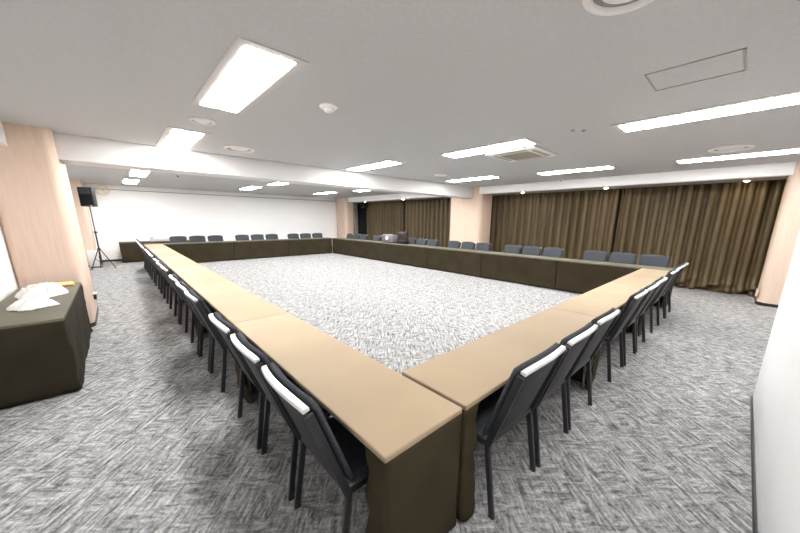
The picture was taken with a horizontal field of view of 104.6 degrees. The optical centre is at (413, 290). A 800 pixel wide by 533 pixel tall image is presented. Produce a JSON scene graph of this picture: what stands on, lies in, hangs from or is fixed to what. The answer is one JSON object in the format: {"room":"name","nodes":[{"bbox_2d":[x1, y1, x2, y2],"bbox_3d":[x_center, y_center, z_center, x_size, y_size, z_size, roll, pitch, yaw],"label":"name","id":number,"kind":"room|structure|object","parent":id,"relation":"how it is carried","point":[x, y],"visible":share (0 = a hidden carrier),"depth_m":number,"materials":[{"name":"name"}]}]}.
{"room":"conference room","nodes":[
{"label":"conference room","id":0,"kind":"room"},
{"bbox_2d":[0,224,18,301],"bbox_3d":[-5.392,-0.743,4.075,0.100,2.620,17.300,-11,18,-42],"label":"wall","id":1,"kind":"structure","parent":0,"point":[8,282],"depth_m":3.69,"materials":[{"name":"white paint"}]},
{"bbox_2d":[0,121,7,145],"bbox_3d":[-2.674,-1.279,1.276,0.230,0.270,6.510,-11,18,-42],"label":"trim","id":2,"kind":"structure","parent":1,"relation":"attached to","point":[3,142],"depth_m":3.57,"materials":[{"name":"white paint"}]},
{"bbox_2d":[0,122,96,322],"bbox_3d":[-5.242,-0.820,4.416,0.600,2.620,1.300,-11,18,-42],"label":"wall pillar","id":3,"kind":"structure","parent":0,"point":[39,222],"depth_m":3.92,"materials":[{"name":"brown wood"}]},
{"bbox_2d":[69,179,96,264],"bbox_3d":[-10.679,-2.129,9.882,0.460,2.620,1.340,-11,18,-42],"label":"wall pillar","id":4,"kind":"structure","parent":0,"point":[83,216],"depth_m":9.49,"materials":[{"name":"brown wood"}]},
{"bbox_2d":[83,183,357,259],"bbox_3d":[-7.290,-3.041,14.011,11.400,2.620,0.100,-11,18,-42],"label":"wall","id":5,"kind":"structure","parent":0,"point":[120,215],"depth_m":12.54,"materials":[{"name":"white paint"}]},
{"bbox_2d":[95,185,108,195],"bbox_3d":[-10.642,-3.429,10.540,0.356,0.356,0.035,-11,18,-42],"label":"wall clock","id":6,"kind":"object","parent":5,"relation":"attached to","point":[101,190],"visible":1,"depth_m":10.54,"materials":[{"name":"beige"}]},
{"bbox_2d":[94,188,335,201],"bbox_3d":[-7.704,-4.060,13.270,9.900,0.020,0.030,-11,18,-42],"label":"trim","id":7,"kind":"structure","parent":5,"relation":"attached to","point":[94,188],"depth_m":12.51,"materials":[{"name":"grey paint"}]},
{"bbox_2d":[348,162,795,202],"bbox_3d":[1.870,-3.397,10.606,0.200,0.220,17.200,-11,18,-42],"label":"trim","id":8,"kind":"structure","parent":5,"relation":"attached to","point":[786,168],"depth_m":7.07,"materials":[{"name":"white paint"}]},
{"bbox_2d":[336,198,354,237],"bbox_3d":[-3.675,-3.595,16.587,0.570,2.620,1.040,-11,18,-42],"label":"wall pillar","id":9,"kind":"structure","parent":0,"point":[344,209],"depth_m":16.20,"materials":[{"name":"brown wood"}]},
{"bbox_2d":[0,248,777,532],"bbox_3d":[-1.345,-0.256,8.217,11.400,0.100,17.400,-11,18,-42],"label":"floor","id":10,"kind":"structure","parent":0,"point":[150,441],"depth_m":2.38,"materials":[{"name":"grey carpet"}]},
{"bbox_2d":[0,282,92,408],"bbox_3d":[-3.918,0.429,3.285,0.544,0.682,2.076,-11,18,-42],"label":"table","id":11,"kind":"object","parent":10,"relation":"on","point":[44,351],"visible":0.94,"depth_m":2.64,"materials":[{"name":"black fabric"}]},
{"bbox_2d":[6,296,59,311],"bbox_3d":[-3.677,0.106,2.968,0.356,0.092,0.349,2,13,6],"label":"crumpled cloth","id":12,"kind":"object","parent":11,"relation":"on","point":[29,304],"visible":1,"depth_m":2.91,"materials":[{"name":"white fabric"}]},
{"bbox_2d":[14,282,68,298],"bbox_3d":[-4.143,-0.024,3.435,0.399,0.128,0.666,-11,18,-42],"label":"crumpled cloth","id":13,"kind":"object","parent":11,"relation":"on","point":[45,290],"visible":0.96,"depth_m":3.34,"materials":[{"name":"white fabric"}]},
{"bbox_2d":[86,250,102,267],"bbox_3d":[-9.957,-0.990,9.643,0.290,0.520,0.276,-11,18,-42],"label":"trash can","id":14,"kind":"object","parent":10,"relation":"on","point":[91,254],"visible":0.71,"depth_m":9.53,"materials":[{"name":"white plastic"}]},
{"bbox_2d":[89,207,115,269],"bbox_3d":[-9.544,-1.584,9.322,0.548,1.830,0.524,-11,18,-42],"label":"speaker stand","id":15,"kind":"object","parent":10,"relation":"on","point":[95,231],"visible":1,"depth_m":9.30,"materials":[{"name":"black metal"}]},
{"bbox_2d":[77,187,97,206],"bbox_3d":[-9.510,-2.724,8.994,0.310,0.540,0.284,-7,15,-29],"label":"loudspeaker","id":16,"kind":"object","parent":15,"relation":"on","point":[87,196],"visible":1,"depth_m":8.90,"materials":[{"name":"black plastic"}]},
{"bbox_2d":[79,194,93,204],"bbox_3d":[-9.447,-2.620,8.902,0.270,0.300,0.026,-7,15,-29],"label":"grille","id":17,"kind":"object","parent":16,"relation":"attached to","point":[85,199],"depth_m":8.90,"materials":[{"name":"black"}]},
{"bbox_2d":[140,245,156,285],"bbox_3d":[-5.973,-0.615,7.306,0.631,0.914,0.494,-11,17,-41],"label":"chair","id":18,"kind":"object","parent":10,"relation":"on","point":[143,247],"visible":0.41,"depth_m":7.08,"materials":[{"name":"black"}]},
{"bbox_2d":[119,240,189,262],"bbox_3d":[-9.391,-1.474,11.343,2.029,0.684,0.479,-11,18,-42],"label":"table","id":19,"kind":"object","parent":10,"relation":"on","point":[130,251],"visible":0.36,"depth_m":10.71,"materials":[{"name":"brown wood"}]},
{"bbox_2d":[144,244,170,249],"bbox_3d":[-7.645,-0.970,9.248,0.486,0.695,2.031,-11,18,-42],"label":"table","id":20,"kind":"object","parent":10,"relation":"on","point":[150,246],"visible":0.09,"depth_m":9.15,"materials":[{"name":"beige wood"}]},
{"bbox_2d":[148,253,168,303],"bbox_3d":[-4.569,-0.273,5.877,0.631,0.914,0.494,-11,18,-42],"label":"chair","id":21,"kind":"object","parent":10,"relation":"on","point":[151,255],"visible":0.31,"depth_m":5.67,"materials":[{"name":"black"}]},
{"bbox_2d":[150,249,180,273],"bbox_3d":[-6.242,-0.627,7.815,0.484,0.695,2.028,-11,18,-42],"label":"table","id":22,"kind":"object","parent":10,"relation":"on","point":[157,252],"visible":0.1,"depth_m":7.64,"materials":[{"name":"beige wood"}]},
{"bbox_2d":[156,261,179,323],"bbox_3d":[-3.546,-0.021,4.823,0.631,0.914,0.494,-11,17,-42],"label":"chair","id":23,"kind":"object","parent":10,"relation":"on","point":[160,263],"visible":0.3,"depth_m":4.61,"materials":[{"name":"black"}]},
{"bbox_2d":[153,258,187,308],"bbox_3d":[-3.919,-0.114,5.213,0.631,0.914,0.494,-12,18,-43],"label":"chair","id":24,"kind":"object","parent":10,"relation":"on","point":[154,259],"visible":0.21,"depth_m":5.25,"materials":[{"name":"black"}]},
{"bbox_2d":[160,265,188,332],"bbox_3d":[-3.170,0.070,4.442,0.631,0.914,0.494,-12,18,-43],"label":"chair","id":25,"kind":"object","parent":10,"relation":"on","point":[166,270],"visible":0.43,"depth_m":4.22,"materials":[{"name":"black"}]},
{"bbox_2d":[169,236,186,242],"bbox_3d":[-8.077,-1.417,10.710,0.494,0.914,0.631,-12,18,-43],"label":"chair","id":26,"kind":"object","parent":10,"relation":"on","point":[173,239],"visible":0.38,"depth_m":10.77,"materials":[{"name":"black"}]},
{"bbox_2d":[157,255,199,295],"bbox_3d":[-4.843,-0.284,6.380,0.482,0.695,2.029,-11,18,-42],"label":"table","id":27,"kind":"object","parent":10,"relation":"on","point":[175,260],"visible":0.17,"depth_m":6.13,"materials":[{"name":"beige wood"}]},
{"bbox_2d":[169,274,216,354],"bbox_3d":[-2.521,0.231,3.772,0.631,0.914,0.494,-11,17,-41],"label":"chair","id":28,"kind":"object","parent":10,"relation":"on","point":[174,277],"visible":0.35,"depth_m":3.57,"materials":[{"name":"black"}]},
{"bbox_2d":[189,236,205,241],"bbox_3d":[-7.677,-1.501,11.092,0.494,0.914,0.631,-12,18,-43],"label":"chair","id":29,"kind":"object","parent":10,"relation":"on","point":[191,238],"visible":0.41,"depth_m":11.15,"materials":[{"name":"black"}]},
{"bbox_2d":[161,241,234,262],"bbox_3d":[-7.603,-1.364,10.967,2.031,0.695,0.492,-11,18,-42],"label":"table","id":30,"kind":"object","parent":10,"relation":"on","point":[197,252],"visible":0.67,"depth_m":10.89,"materials":[{"name":"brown wood"}]},
{"bbox_2d":[169,265,228,328],"bbox_3d":[-3.442,0.060,4.945,0.485,0.695,2.029,-11,18,-42],"label":"table","id":31,"kind":"object","parent":10,"relation":"on","point":[190,274],"visible":0.25,"depth_m":4.72,"materials":[{"name":"beige wood"}]},
{"bbox_2d":[175,281,228,371],"bbox_3d":[-2.147,0.323,3.389,0.631,0.914,0.494,-11,18,-42],"label":"chair","id":32,"kind":"object","parent":10,"relation":"on","point":[182,286],"visible":0.34,"depth_m":3.18,"materials":[{"name":"black"}]},
{"bbox_2d":[184,289,226,392],"bbox_3d":[-1.771,0.414,3.005,0.631,0.914,0.494,-11,18,-42],"label":"chair","id":33,"kind":"object","parent":10,"relation":"on","point":[197,302],"visible":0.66,"depth_m":2.75,"materials":[{"name":"black fabric"}]},
{"bbox_2d":[190,281,286,386],"bbox_3d":[-2.038,0.402,3.514,0.495,0.695,2.030,-11,18,-42],"label":"table","id":34,"kind":"object","parent":10,"relation":"on","point":[234,303],"visible":0.39,"depth_m":3.20,"materials":[{"name":"beige wood"}]},
{"bbox_2d":[208,311,292,449],"bbox_3d":[-1.096,0.578,2.321,0.631,0.914,0.494,-11,18,-42],"label":"chair","id":35,"kind":"object","parent":10,"relation":"on","point":[225,329],"visible":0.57,"depth_m":2.10,"materials":[{"name":"black"}]},
{"bbox_2d":[232,239,288,259],"bbox_3d":[-6.132,-1.663,12.339,2.028,0.695,0.502,-11,18,-42],"label":"table","id":36,"kind":"object","parent":10,"relation":"on","point":[243,249],"visible":0.88,"depth_m":12.11,"materials":[{"name":"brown wood"}]},
{"bbox_2d":[230,331,331,500],"bbox_3d":[-0.719,0.670,1.938,0.631,0.914,0.494,-11,17,-41],"label":"chair","id":37,"kind":"object","parent":10,"relation":"on","point":[253,358],"visible":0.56,"depth_m":1.71,"materials":[{"name":"black fabric"}]},
{"bbox_2d":[287,238,331,255],"bbox_3d":[-4.650,-1.960,13.700,2.028,0.695,0.483,-11,18,-42],"label":"table","id":38,"kind":"object","parent":10,"relation":"on","point":[300,246],"visible":0.82,"depth_m":13.50,"materials":[{"name":"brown wood"}]},
{"bbox_2d":[260,362,368,532],"bbox_3d":[-0.346,0.763,1.551,0.631,0.914,0.494,-11,17,-42],"label":"chair","id":39,"kind":"object","parent":10,"relation":"on","point":[340,453],"visible":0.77,"depth_m":1.31,"materials":[{"name":"grey fabric"}]},
{"bbox_2d":[332,238,360,256],"bbox_3d":[-2.891,-1.933,13.662,0.482,0.695,2.030,-11,18,-42],"label":"table","id":40,"kind":"object","parent":10,"relation":"on","point":[345,246],"visible":0.86,"depth_m":13.45,"materials":[{"name":"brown wood"}]},
{"bbox_2d":[233,313,461,532],"bbox_3d":[-0.641,0.746,2.076,0.485,0.695,2.028,-11,18,-42],"label":"table","id":41,"kind":"object","parent":10,"relation":"on","point":[410,434],"visible":0.97,"depth_m":1.44,"materials":[{"name":"beige wood"}]},
{"bbox_2d":[357,240,388,261],"bbox_3d":[-1.485,-1.591,12.232,0.493,0.695,2.029,-11,18,-42],"label":"table","id":42,"kind":"object","parent":10,"relation":"on","point":[369,249],"visible":0.83,"depth_m":12.03,"materials":[{"name":"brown wood"}]},
{"bbox_2d":[382,234,396,242],"bbox_3d":[-0.918,-1.942,11.563,0.302,0.300,0.600,-11,18,-42],"label":"projector","id":43,"kind":"object","parent":42,"relation":"on","point":[389,238],"visible":0.91,"depth_m":11.40,"materials":[{"name":"grey"}]},
{"bbox_2d":[388,243,436,267],"bbox_3d":[-0.089,-1.247,10.794,0.487,0.695,2.028,-11,18,-42],"label":"table","id":44,"kind":"object","parent":10,"relation":"on","point":[406,254],"visible":0.82,"depth_m":10.56,"materials":[{"name":"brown wood"}]},
{"bbox_2d":[397,230,408,243],"bbox_3d":[-0.392,-1.916,11.048,0.220,0.490,0.480,-11,18,-42],"label":"shoulder bag","id":45,"kind":"object","parent":44,"relation":"on","point":[402,236],"visible":0.99,"depth_m":10.94,"materials":[{"name":"black"}]},
{"bbox_2d":[428,247,490,276],"bbox_3d":[1.314,-0.904,9.362,0.488,0.695,2.029,-11,18,-42],"label":"table","id":46,"kind":"object","parent":10,"relation":"on","point":[455,260],"visible":0.84,"depth_m":9.12,"materials":[{"name":"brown wood"}]},
{"bbox_2d":[461,242,475,249],"bbox_3d":[1.489,-1.013,9.378,0.631,0.914,0.494,-12,18,-43],"label":"chair","id":47,"kind":"object","parent":10,"relation":"on","point":[465,245],"visible":0.41,"depth_m":9.42,"materials":[{"name":"black"}]},
{"bbox_2d":[475,243,491,250],"bbox_3d":[1.870,-0.924,9.004,0.631,0.914,0.494,-12,18,-43],"label":"chair","id":48,"kind":"object","parent":10,"relation":"on","point":[479,246],"visible":0.32,"depth_m":9.05,"materials":[{"name":"black"}]},
{"bbox_2d":[402,308,595,521],"bbox_3d":[0.812,0.695,2.366,2.013,0.695,0.502,-11,18,-42],"label":"table","id":49,"kind":"object","parent":10,"relation":"on","point":[465,375],"visible":0.5,"depth_m":1.84,"materials":[{"name":"beige wood"}]},
{"bbox_2d":[504,245,521,253],"bbox_3d":[2.520,-0.762,8.327,0.631,0.914,0.494,-11,18,-42],"label":"chair","id":50,"kind":"object","parent":10,"relation":"on","point":[515,249],"visible":0.35,"depth_m":8.37,"materials":[{"name":"black"}]},
{"bbox_2d":[476,342,566,519],"bbox_3d":[0.467,0.706,1.836,0.494,0.914,0.631,-11,18,-42],"label":"chair","id":51,"kind":"object","parent":10,"relation":"on","point":[497,413],"visible":0.79,"depth_m":1.61,"materials":[{"name":"black"}]},
{"bbox_2d":[481,251,565,288],"bbox_3d":[2.716,-0.561,7.928,0.487,0.695,2.028,-11,18,-42],"label":"table","id":52,"kind":"object","parent":10,"relation":"on","point":[540,271],"visible":0.8,"depth_m":7.67,"materials":[{"name":"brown wood"}]},
{"bbox_2d":[522,246,541,255],"bbox_3d":[2.895,-0.671,7.949,0.631,0.914,0.494,-12,18,-43],"label":"chair","id":53,"kind":"object","parent":10,"relation":"on","point":[527,250],"visible":0.34,"depth_m":8.00,"materials":[{"name":"black"}]},
{"bbox_2d":[499,322,598,467],"bbox_3d":[0.854,0.628,2.190,0.494,0.914,0.631,-12,18,-42],"label":"chair","id":54,"kind":"object","parent":10,"relation":"on","point":[576,343],"visible":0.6,"depth_m":1.97,"materials":[{"name":"black fabric"}]},
{"bbox_2d":[542,247,563,257],"bbox_3d":[3.270,-0.581,7.572,0.631,0.914,0.494,-11,17,-42],"label":"chair","id":55,"kind":"object","parent":10,"relation":"on","point":[549,251],"visible":0.39,"depth_m":7.62,"materials":[{"name":"black"}]},
{"bbox_2d":[566,307,619,429],"bbox_3d":[1.237,0.550,2.548,0.494,0.914,0.631,-11,17,-42],"label":"chair","id":56,"kind":"object","parent":10,"relation":"on","point":[605,321],"visible":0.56,"depth_m":2.33,"materials":[{"name":"black fabric"}]},
{"bbox_2d":[583,250,608,261],"bbox_3d":[3.925,-0.419,6.897,0.631,0.914,0.494,-12,18,-42],"label":"chair","id":57,"kind":"object","parent":10,"relation":"on","point":[592,255],"visible":0.34,"depth_m":6.95,"materials":[{"name":"black fabric"}]},
{"bbox_2d":[551,282,645,380],"bbox_3d":[2.282,0.398,3.726,2.029,0.695,0.489,-11,18,-42],"label":"table","id":58,"kind":"object","parent":10,"relation":"on","point":[595,302],"visible":0.39,"depth_m":3.43,"materials":[{"name":"beige wood"}]},
{"bbox_2d":[555,258,672,304],"bbox_3d":[4.113,-0.217,6.491,0.487,0.695,2.028,-11,18,-42],"label":"table","id":59,"kind":"object","parent":10,"relation":"on","point":[573,275],"visible":0.53,"depth_m":6.59,"materials":[{"name":"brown wood"}]},
{"bbox_2d":[609,252,637,264],"bbox_3d":[4.282,-0.325,6.501,0.631,0.914,0.494,-12,18,-43],"label":"chair","id":60,"kind":"object","parent":10,"relation":"on","point":[616,257],"visible":0.29,"depth_m":6.56,"materials":[{"name":"black fabric"}]},
{"bbox_2d":[604,288,648,382],"bbox_3d":[1.990,0.396,3.253,0.494,0.914,0.631,-12,18,-43],"label":"chair","id":61,"kind":"object","parent":10,"relation":"on","point":[634,301],"visible":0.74,"depth_m":3.00,"materials":[{"name":"black"}]},
{"bbox_2d":[611,268,668,332],"bbox_3d":[3.745,0.100,5.091,2.007,0.695,0.485,-11,18,-42],"label":"table","id":62,"kind":"object","parent":10,"relation":"on","point":[641,277],"visible":0.2,"depth_m":4.95,"materials":[{"name":"beige wood"}]},
{"bbox_2d":[623,282,659,365],"bbox_3d":[2.379,0.320,3.605,0.494,0.914,0.631,-12,18,-42],"label":"chair","id":63,"kind":"object","parent":10,"relation":"on","point":[652,287],"visible":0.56,"depth_m":3.39,"materials":[{"name":"black fabric"}]},
{"bbox_2d":[619,276,666,351],"bbox_3d":[2.760,0.241,3.963,0.494,0.914,0.631,-12,18,-43],"label":"chair","id":64,"kind":"object","parent":10,"relation":"on","point":[661,280],"visible":0.41,"depth_m":3.77,"materials":[{"name":"black"}]},
{"bbox_2d":[638,254,670,267],"bbox_3d":[4.656,-0.234,6.123,0.631,0.914,0.494,-11,18,-42],"label":"chair","id":65,"kind":"object","parent":10,"relation":"on","point":[646,260],"visible":0.35,"depth_m":6.17,"materials":[{"name":"black fabric"}]},
{"bbox_2d":[650,268,678,332],"bbox_3d":[3.466,0.098,4.622,0.494,0.914,0.631,-11,17,-42],"label":"chair","id":66,"kind":"object","parent":10,"relation":"on","point":[670,275],"visible":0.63,"depth_m":4.39,"materials":[{"name":"black fabric"}]},
{"bbox_2d":[659,265,683,322],"bbox_3d":[3.849,0.019,4.981,0.494,0.914,0.631,-11,17,-41],"label":"chair","id":67,"kind":"object","parent":10,"relation":"on","point":[679,267],"visible":0.24,"depth_m":4.88,"materials":[{"name":"black"}]},
{"bbox_2d":[665,262,688,317],"bbox_3d":[4.236,-0.057,5.332,0.494,0.914,0.631,-12,18,-43],"label":"chair","id":68,"kind":"object","parent":10,"relation":"on","point":[684,264],"visible":0.31,"depth_m":5.13,"materials":[{"name":"black"}]},
{"bbox_2d":[0,0,799,197],"bbox_3d":[-1.317,-2.907,7.609,11.400,0.100,17.400,-11,18,-42],"label":"ceiling","id":69,"kind":"structure","parent":0,"point":[410,82],"depth_m":2.45,"materials":[{"name":"paint"}]},
{"bbox_2d":[126,170,151,176],"bbox_3d":[-6.902,-2.937,7.748,0.450,0.016,1.570,-11,18,-42],"label":"recessed light","id":70,"kind":"object","parent":69,"relation":"in","point":[138,173],"visible":0.78,"depth_m":7.69,"materials":[{"name":"white"}]},
{"bbox_2d":[155,126,210,150],"bbox_3d":[-3.347,-2.137,4.420,0.450,0.016,1.570,-11,18,-42],"label":"recessed light","id":71,"kind":"object","parent":69,"relation":"in","point":[175,138],"visible":0.99,"depth_m":4.27,"materials":[{"name":"white plastic"}]},
{"bbox_2d":[161,129,187,148],"bbox_3d":[-3.407,-2.121,4.365,0.149,0.008,1.440,-11,18,-42],"label":"diffuser","id":72,"kind":"object","parent":71,"relation":"attached to","point":[174,137],"depth_m":4.24,"materials":[{"name":"white plastic"}]},
{"bbox_2d":[175,132,203,150],"bbox_3d":[-3.286,-2.146,4.478,0.149,0.008,1.440,-11,18,-42],"label":"diffuser","id":73,"kind":"object","parent":71,"relation":"attached to","point":[189,139],"depth_m":4.36,"materials":[{"name":"white plastic"}]},
{"bbox_2d":[188,117,215,125],"bbox_3d":[-2.388,-1.905,3.484,0.260,0.031,0.260,-11,18,-42],"label":"ceiling vent","id":74,"kind":"object","parent":69,"relation":"in","point":[197,120],"visible":1,"depth_m":3.45,"materials":[{"name":"white"}]},
{"bbox_2d":[223,145,254,152],"bbox_3d":[-2.755,-2.228,4.878,0.440,0.031,0.440,-11,18,-42],"label":"ceiling vent","id":75,"kind":"object","parent":69,"relation":"in","point":[242,149],"visible":1,"depth_m":4.83,"materials":[{"name":"white"}]},
{"bbox_2d":[191,35,308,114],"bbox_3d":[-1.440,-1.691,2.561,0.450,0.016,1.570,-11,18,-42],"label":"recessed light","id":76,"kind":"object","parent":69,"relation":"in","point":[248,71],"visible":1,"depth_m":2.35,"materials":[{"name":"white plastic"}]},
{"bbox_2d":[200,46,269,107],"bbox_3d":[-1.500,-1.675,2.506,0.149,0.008,1.440,-11,18,-42],"label":"diffuser","id":77,"kind":"object","parent":76,"relation":"attached to","point":[247,61],"depth_m":2.34,"materials":[{"name":"white plastic"}]},
{"bbox_2d":[221,56,294,112],"bbox_3d":[-1.379,-1.700,2.618,0.149,0.008,1.440,-11,18,-42],"label":"diffuser","id":78,"kind":"object","parent":76,"relation":"attached to","point":[273,68],"depth_m":2.46,"materials":[{"name":"white plastic"}]},
{"bbox_2d":[53,133,472,197],"bbox_3d":[-1.542,-2.643,7.410,9.370,0.330,0.500,-11,18,-42],"label":"ceiling beam","id":79,"kind":"structure","parent":69,"relation":"attached to","point":[71,149],"depth_m":5.42,"materials":[{"name":"white paint"}]},
{"bbox_2d":[319,103,337,112],"bbox_3d":[-0.831,-1.766,3.010,0.176,0.058,0.176,-11,18,-42],"label":"smoke detector","id":80,"kind":"object","parent":69,"relation":"attached to","point":[327,107],"visible":1,"depth_m":2.97,"materials":[{"name":"white plastic"}]},
{"bbox_2d":[344,160,404,171],"bbox_3d":[-0.856,-2.559,6.370,0.450,0.016,1.570,-11,18,-42],"label":"recessed light","id":81,"kind":"object","parent":69,"relation":"in","point":[386,163],"visible":1,"depth_m":6.22,"materials":[{"name":"white plastic"}]},
{"bbox_2d":[347,161,393,169],"bbox_3d":[-0.916,-2.543,6.315,0.149,0.008,1.440,-11,18,-42],"label":"diffuser","id":82,"kind":"object","parent":81,"relation":"attached to","point":[385,162],"depth_m":6.20,"materials":[{"name":"white plastic"}]},
{"bbox_2d":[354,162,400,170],"bbox_3d":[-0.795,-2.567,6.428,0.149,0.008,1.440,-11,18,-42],"label":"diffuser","id":83,"kind":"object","parent":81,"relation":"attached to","point":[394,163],"depth_m":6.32,"materials":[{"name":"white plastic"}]},
{"bbox_2d":[444,175,501,181],"bbox_3d":[1.526,-2.949,8.178,0.450,0.016,1.570,-11,18,-42],"label":"recessed light","id":84,"kind":"object","parent":69,"relation":"in","point":[490,176],"visible":1,"depth_m":8.04,"materials":[{"name":"white"}]},
{"bbox_2d":[449,176,493,181],"bbox_3d":[1.465,-2.933,8.123,0.149,0.008,1.440,-11,18,-42],"label":"diffuser","id":85,"kind":"object","parent":84,"relation":"attached to","point":[485,176],"depth_m":8.03,"materials":[{"name":"white plastic"}]},
{"bbox_2d":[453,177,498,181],"bbox_3d":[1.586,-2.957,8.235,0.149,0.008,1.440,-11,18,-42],"label":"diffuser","id":86,"kind":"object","parent":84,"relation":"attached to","point":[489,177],"depth_m":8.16,"materials":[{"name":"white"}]},
{"bbox_2d":[438,137,541,158],"bbox_3d":[1.097,-2.168,4.755,0.450,0.016,1.570,-11,18,-42],"label":"recessed light","id":87,"kind":"object","parent":69,"relation":"in","point":[522,142],"visible":1,"depth_m":4.62,"materials":[{"name":"white plastic"}]},
{"bbox_2d":[444,140,528,155],"bbox_3d":[1.036,-2.152,4.699,0.149,0.008,1.440,-11,18,-42],"label":"diffuser","id":88,"kind":"object","parent":87,"relation":"attached to","point":[518,142],"depth_m":4.60,"materials":[{"name":"white plastic"}]},
{"bbox_2d":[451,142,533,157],"bbox_3d":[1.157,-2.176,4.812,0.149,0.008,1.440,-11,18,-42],"label":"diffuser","id":89,"kind":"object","parent":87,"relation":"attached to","point":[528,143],"depth_m":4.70,"materials":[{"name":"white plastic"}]},
{"bbox_2d":[485,146,556,161],"bbox_3d":[1.755,-2.222,5.073,0.840,0.040,0.840,-11,18,-42],"label":"air conditioner","id":90,"kind":"object","parent":69,"relation":"attached to","point":[531,152],"visible":1,"depth_m":4.96,"materials":[{"name":"white plastic"}]},
{"bbox_2d":[501,151,540,159],"bbox_3d":[1.755,-2.209,5.076,0.500,0.014,0.500,-11,18,-42],"label":"grille","id":91,"kind":"object","parent":90,"relation":"attached to","point":[525,154],"depth_m":5.02,"materials":[{"name":"beige plastic"}]},
{"bbox_2d":[534,165,617,174],"bbox_3d":[3.431,-2.579,6.653,0.450,0.016,1.570,-11,18,-42],"label":"recessed light","id":92,"kind":"object","parent":69,"relation":"in","point":[605,166],"visible":1,"depth_m":6.54,"materials":[{"name":"white plastic"}]},
{"bbox_2d":[538,166,609,173],"bbox_3d":[3.370,-2.563,6.598,0.149,0.008,1.440,-11,18,-42],"label":"diffuser","id":93,"kind":"object","parent":92,"relation":"attached to","point":[602,167],"depth_m":6.55,"materials":[{"name":"white plastic"}]},
{"bbox_2d":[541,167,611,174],"bbox_3d":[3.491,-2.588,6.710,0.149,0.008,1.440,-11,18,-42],"label":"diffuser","id":94,"kind":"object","parent":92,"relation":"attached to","point":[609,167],"depth_m":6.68,"materials":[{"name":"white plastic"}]},
{"bbox_2d":[582,0,653,15],"bbox_3d":[0.996,-1.401,1.435,0.380,0.031,0.380,-11,18,-42],"label":"ceiling vent","id":95,"kind":"object","parent":69,"relation":"in","point":[597,7],"visible":1,"depth_m":1.55,"materials":[{"name":"white plastic"}]},
{"bbox_2d":[644,47,746,91],"bbox_3d":[2.046,-1.595,2.252,0.420,0.016,0.530,-11,18,-42],"label":"access hatch","id":96,"kind":"object","parent":69,"relation":"attached to","point":[735,61],"visible":0.94,"depth_m":2.22,"materials":[{"name":"grey paint"}]},
{"bbox_2d":[611,90,799,132],"bbox_3d":[2.935,-1.770,3.100,0.450,0.016,1.570,-11,18,-42],"label":"recessed light","id":97,"kind":"object","parent":69,"relation":"in","point":[789,98],"visible":1,"depth_m":3.02,"materials":[{"name":"white plastic"}]},
{"bbox_2d":[708,144,755,152],"bbox_3d":[4.626,-2.068,4.511,0.500,0.031,0.500,-11,18,-42],"label":"ceiling vent","id":98,"kind":"object","parent":69,"relation":"in","point":[737,147],"visible":1,"depth_m":4.46,"materials":[{"name":"white plastic"}]},
{"bbox_2d":[672,147,799,163],"bbox_3d":[5.263,-2.195,5.060,0.450,0.016,1.570,-11,18,-42],"label":"recessed light","id":99,"kind":"object","parent":69,"relation":"in","point":[791,150],"visible":1,"depth_m":4.98,"materials":[{"name":"white plastic"}]},
{"bbox_2d":[450,187,492,248],"bbox_3d":[2.010,-2.281,11.116,0.800,2.620,1.350,-11,18,-42],"label":"wall pillar","id":100,"kind":"structure","parent":0,"point":[470,218],"depth_m":10.63,"materials":[{"name":"brown wood"}]},
{"bbox_2d":[358,188,622,253],"bbox_3d":[2.799,-2.403,11.681,0.100,2.620,17.300,-11,18,-42],"label":"wall","id":101,"kind":"structure","parent":0,"point":[621,189],"depth_m":8.69,"materials":[{"name":"brown"}]},
{"bbox_2d":[357,204,366,234],"bbox_3d":[-2.615,-3.742,17.099,0.060,2.100,1.650,-11,18,-42],"label":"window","id":102,"kind":"structure","parent":101,"relation":"in","point":[362,214],"depth_m":17.37,"materials":[{"name":"black glass"}]},
{"bbox_2d":[753,232,799,532],"bbox_3d":[1.779,0.202,0.273,4.900,2.620,1.540,-11,18,-42],"label":"wall","id":103,"kind":"structure","parent":0,"point":[776,396],"depth_m":1.68,"materials":[{"name":"white paint"}]},
{"bbox_2d":[750,395,757,532],"bbox_3d":[1.237,1.321,1.108,4.910,0.055,0.008,-11,18,-42],"label":"baseboard","id":104,"kind":"structure","parent":103,"relation":"attached to","point":[753,469],"depth_m":1.91,"materials":[{"name":"black"}]},
{"bbox_2d":[756,161,799,304],"bbox_3d":[7.427,-0.951,5.557,0.860,2.620,1.300,-11,18,-42],"label":"wall pillar","id":105,"kind":"structure","parent":0,"point":[786,229],"depth_m":5.69,"materials":[{"name":"brown wood"}]},
{"bbox_3d":[2.573,-3.550,11.257,0.460,0.040,17.200,-11,18,-42],"label":"trim","id":106,"kind":"structure","parent":0,"visible":0},
{"bbox_2d":[366,201,403,239],"bbox_3d":[-1.496,-3.303,15.670,0.165,2.476,2.972,-11,18,-42],"label":"curtain","id":107,"kind":"object","parent":106,"relation":"hanging from","point":[386,217],"visible":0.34,"depth_m":15.54,"materials":[{"name":"brown fabric"}]},
{"bbox_2d":[405,198,450,246],"bbox_3d":[0.897,-2.715,13.216,0.186,2.476,3.914,-11,18,-42],"label":"curtain","id":108,"kind":"object","parent":106,"relation":"hanging from","point":[427,219],"visible":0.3,"depth_m":13.36,"materials":[{"name":"brown fabric"}]},
{"bbox_2d":[489,189,619,261],"bbox_3d":[4.116,-1.931,9.940,0.172,2.476,4.050,-11,18,-42],"label":"curtain","id":109,"kind":"object","parent":106,"relation":"hanging from","point":[575,222],"visible":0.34,"depth_m":9.52,"materials":[{"name":"brown fabric"}]},
{"bbox_2d":[613,179,785,295],"bbox_3d":[6.888,-1.216,6.961,0.395,2.482,4.091,-11,18,-42],"label":"curtain","id":110,"kind":"object","parent":106,"relation":"hanging from","point":[723,231],"visible":0.56,"depth_m":7.17,"materials":[{"name":"brown fabric"}]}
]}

